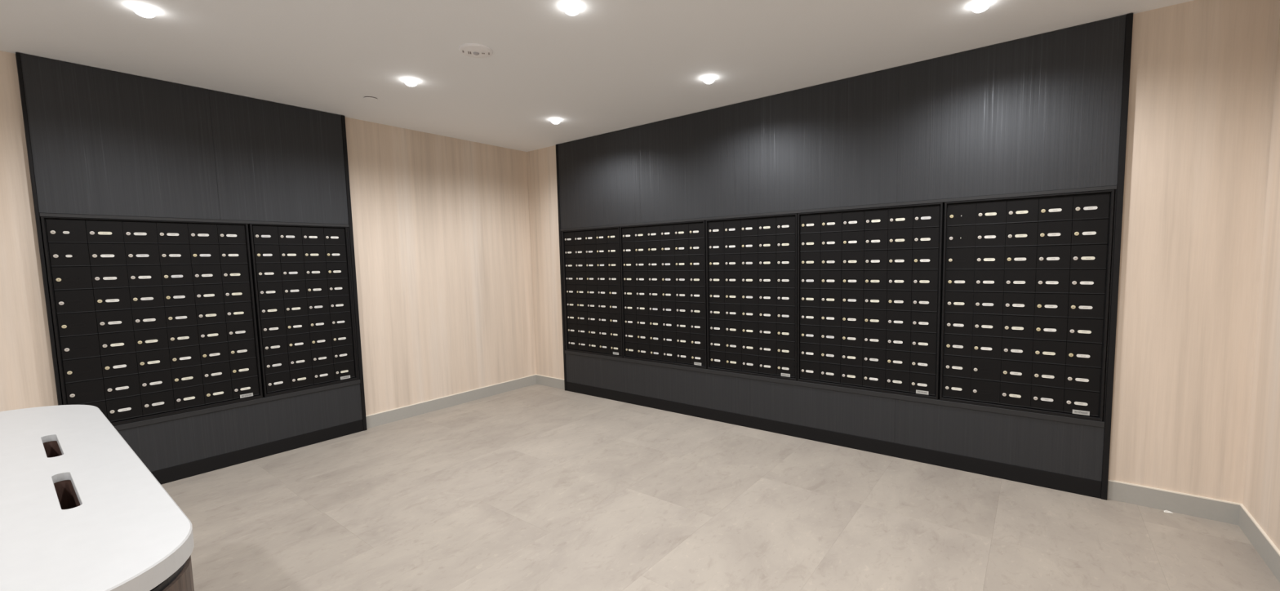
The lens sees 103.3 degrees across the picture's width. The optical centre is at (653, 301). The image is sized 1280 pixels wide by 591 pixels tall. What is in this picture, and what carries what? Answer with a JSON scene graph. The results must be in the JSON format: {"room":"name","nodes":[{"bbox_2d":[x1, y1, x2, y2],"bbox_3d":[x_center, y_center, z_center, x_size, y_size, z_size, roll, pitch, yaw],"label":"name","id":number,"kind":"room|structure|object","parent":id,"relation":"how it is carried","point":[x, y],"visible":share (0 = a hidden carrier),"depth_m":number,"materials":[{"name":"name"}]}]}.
{"room":"apartment mail room","nodes":[
{"label":"apartment mail room","id":0,"kind":"room"},
{"bbox_2d":[0,50,536,415],"bbox_3d":[-3.430,-0.101,3.217,0.300,2.594,6.422,2,6,37],"label":"wall","id":1,"kind":"structure","parent":0,"point":[441,224],"depth_m":4.58,"materials":[{"name":"beige wood"}]},
{"bbox_2d":[15,52,367,484],"bbox_3d":[-2.969,-0.135,3.532,0.050,2.590,1.650,2,6,37],"label":"surround","id":2,"kind":"object","parent":1,"relation":"attached to","point":[101,144],"visible":0.83,"depth_m":3.37,"materials":[{"name":"black wood"}]},
{"bbox_2d":[40,216,262,426],"bbox_3d":[-3.217,0.113,3.321,0.171,1.260,0.939,2,6,37],"label":"mailbox","id":3,"kind":"object","parent":2,"relation":"attached to","point":[152,319],"visible":0.98,"depth_m":3.22,"materials":[{"name":"black metal"}]},
{"bbox_2d":[248,223,357,397],"bbox_3d":[-2.732,0.050,3.955,0.171,1.260,0.638,2,6,37],"label":"mailbox","id":4,"kind":"object","parent":2,"relation":"attached to","point":[301,278],"visible":1,"depth_m":3.88,"materials":[{"name":"black metal"}]},
{"bbox_2d":[365,373,536,428],"bbox_3d":[-3.280,1.141,3.225,0.010,0.110,6.422,2,6,37],"label":"baseboard","id":5,"kind":"structure","parent":1,"relation":"attached to","point":[404,412],"depth_m":4.88,"materials":[{"name":"grey paint"}]},
{"bbox_2d":[0,0,1192,151],"bbox_3d":[-1.208,-1.351,1.390,5.966,0.100,7.022,2,6,37],"label":"ceiling","id":6,"kind":"structure","parent":0,"point":[609,66],"depth_m":2.83,"materials":[{"name":"white paint"}]},
{"bbox_2d":[127,2,159,17],"bbox_3d":[-2.353,-1.335,2.339,0.106,0.036,0.106,2,6,37],"label":"recessed light","id":7,"kind":"object","parent":6,"relation":"in","point":[142,10],"visible":1,"depth_m":2.32,"materials":[{"name":"white"}]},
{"bbox_2d":[363,96,377,101],"bbox_3d":[-2.046,-1.466,3.662,0.090,0.008,0.090,2,6,37],"label":"sprinkler cover","id":8,"kind":"object","parent":6,"relation":"attached to","point":[367,98],"visible":1,"depth_m":3.65,"materials":[{"name":"white metal"}]},
{"bbox_2d":[401,77,419,86],"bbox_3d":[-1.596,-1.434,3.328,0.106,0.036,0.106,2,6,37],"label":"recessed light","id":9,"kind":"object","parent":6,"relation":"in","point":[410,82],"visible":1,"depth_m":3.30,"materials":[{"name":"white"}]},
{"bbox_2d":[458,43,493,57],"bbox_3d":[-1.008,-1.415,2.876,0.182,0.025,0.182,-3,5,-16],"label":"fire alarm","id":10,"kind":"object","parent":6,"relation":"attached to","point":[472,50],"visible":1,"depth_m":2.85,"materials":[{"name":"white plastic"}]},
{"bbox_2d":[549,117,561,124],"bbox_3d":[-0.835,-1.533,4.321,0.106,0.036,0.106,2,6,37],"label":"recessed light","id":11,"kind":"object","parent":6,"relation":"in","point":[554,120],"visible":1,"depth_m":4.29,"materials":[{"name":"white"}]},
{"bbox_2d":[560,0,582,15],"bbox_3d":[-0.388,-1.385,2.408,0.106,0.036,0.106,2,6,37],"label":"recessed light","id":12,"kind":"object","parent":6,"relation":"in","point":[570,7],"visible":1,"depth_m":2.38,"materials":[{"name":"white"}]},
{"bbox_2d":[701,75,716,84],"bbox_3d":[0.373,-1.484,3.401,0.106,0.036,0.106,2,6,37],"label":"recessed light","id":13,"kind":"object","parent":6,"relation":"in","point":[708,79],"visible":1,"depth_m":3.38,"materials":[{"name":"white"}]},
{"bbox_2d":[968,0,993,13],"bbox_3d":[1.597,-1.433,2.469,0.106,0.036,0.106,2,6,37],"label":"recessed light","id":14,"kind":"object","parent":6,"relation":"in","point":[978,6],"visible":1,"depth_m":2.45,"materials":[{"name":"white"}]},
{"bbox_2d":[161,384,1279,590],"bbox_3d":[-1.149,1.323,1.611,5.966,0.080,7.022,2,6,37],"label":"floor","id":15,"kind":"structure","parent":0,"point":[535,487],"depth_m":2.70,"materials":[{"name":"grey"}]},
{"bbox_2d":[0,404,194,590],"bbox_3d":[-1.547,0.865,1.195,1.732,0.920,0.503,2,6,37],"label":"island table","id":16,"kind":"object","parent":15,"relation":"on","point":[80,510],"visible":1,"depth_m":0.98,"materials":[{"name":"white wood"}]},
{"bbox_2d":[526,0,1279,503],"bbox_3d":[0.859,-0.274,4.160,5.966,2.594,0.300,2,6,37],"label":"wall","id":17,"kind":"structure","parent":0,"point":[1202,72],"depth_m":2.56,"materials":[{"name":"beige wood"}]},
{"bbox_2d":[555,13,1133,500],"bbox_3d":[0.759,-0.259,4.027,4.363,2.590,0.034,2,6,37],"label":"surround","id":18,"kind":"object","parent":17,"relation":"attached to","point":[1045,113],"visible":1,"depth_m":3.37,"materials":[{"name":"black wood"}]},
{"bbox_2d":[562,226,622,357],"bbox_3d":[-0.574,-0.097,5.153,0.788,1.260,0.171,2,6,37],"label":"mailbox","id":19,"kind":"object","parent":18,"relation":"attached to","point":[592,271],"visible":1,"depth_m":5.08,"materials":[{"name":"black metal"}]},
{"bbox_2d":[619,220,707,368],"bbox_3d":[0.119,-0.069,4.625,0.939,1.260,0.171,2,6,37],"label":"mailbox","id":20,"kind":"object","parent":18,"relation":"attached to","point":[663,266],"visible":1,"depth_m":4.54,"materials":[{"name":"black metal"}]},
{"bbox_2d":[705,213,797,381],"bbox_3d":[0.813,-0.041,4.096,0.788,1.260,0.171,2,6,37],"label":"mailbox","id":21,"kind":"object","parent":18,"relation":"attached to","point":[752,262],"visible":1,"depth_m":4.02,"materials":[{"name":"black metal"}]},
{"bbox_2d":[797,202,944,399],"bbox_3d":[1.503,-0.012,3.570,0.939,1.260,0.171,2,6,37],"label":"mailbox","id":22,"kind":"object","parent":18,"relation":"attached to","point":[870,280],"visible":1,"depth_m":3.48,"materials":[{"name":"black metal"}]},
{"bbox_2d":[939,189,1114,421],"bbox_3d":[2.199,0.016,3.040,0.788,1.260,0.171,2,6,37],"label":"mailbox","id":23,"kind":"object","parent":18,"relation":"attached to","point":[1026,279],"visible":1,"depth_m":2.95,"materials":[{"name":"black metal"}]},
{"bbox_2d":[535,374,1242,525],"bbox_3d":[0.797,0.976,4.137,5.356,0.110,0.010,2,6,37],"label":"baseboard","id":24,"kind":"structure","parent":17,"relation":"attached to","point":[1219,510],"depth_m":2.67,"materials":[{"name":"grey paint"}]},
{"bbox_2d":[1242,18,1279,551],"bbox_3d":[1.074,0.084,-0.215,0.300,2.594,6.422,2,6,37],"label":"wall","id":25,"kind":"structure","parent":0,"point":[1261,487],"depth_m":2.31,"materials":[{"name":"beige wood"}]},
{"bbox_2d":[1238,504,1279,582],"bbox_3d":[0.975,1.316,-0.023,0.010,0.110,6.412,2,6,37],"label":"baseboard","id":26,"kind":"structure","parent":25,"relation":"attached to","point":[1261,542],"depth_m":2.27,"materials":[{"name":"grey paint"}]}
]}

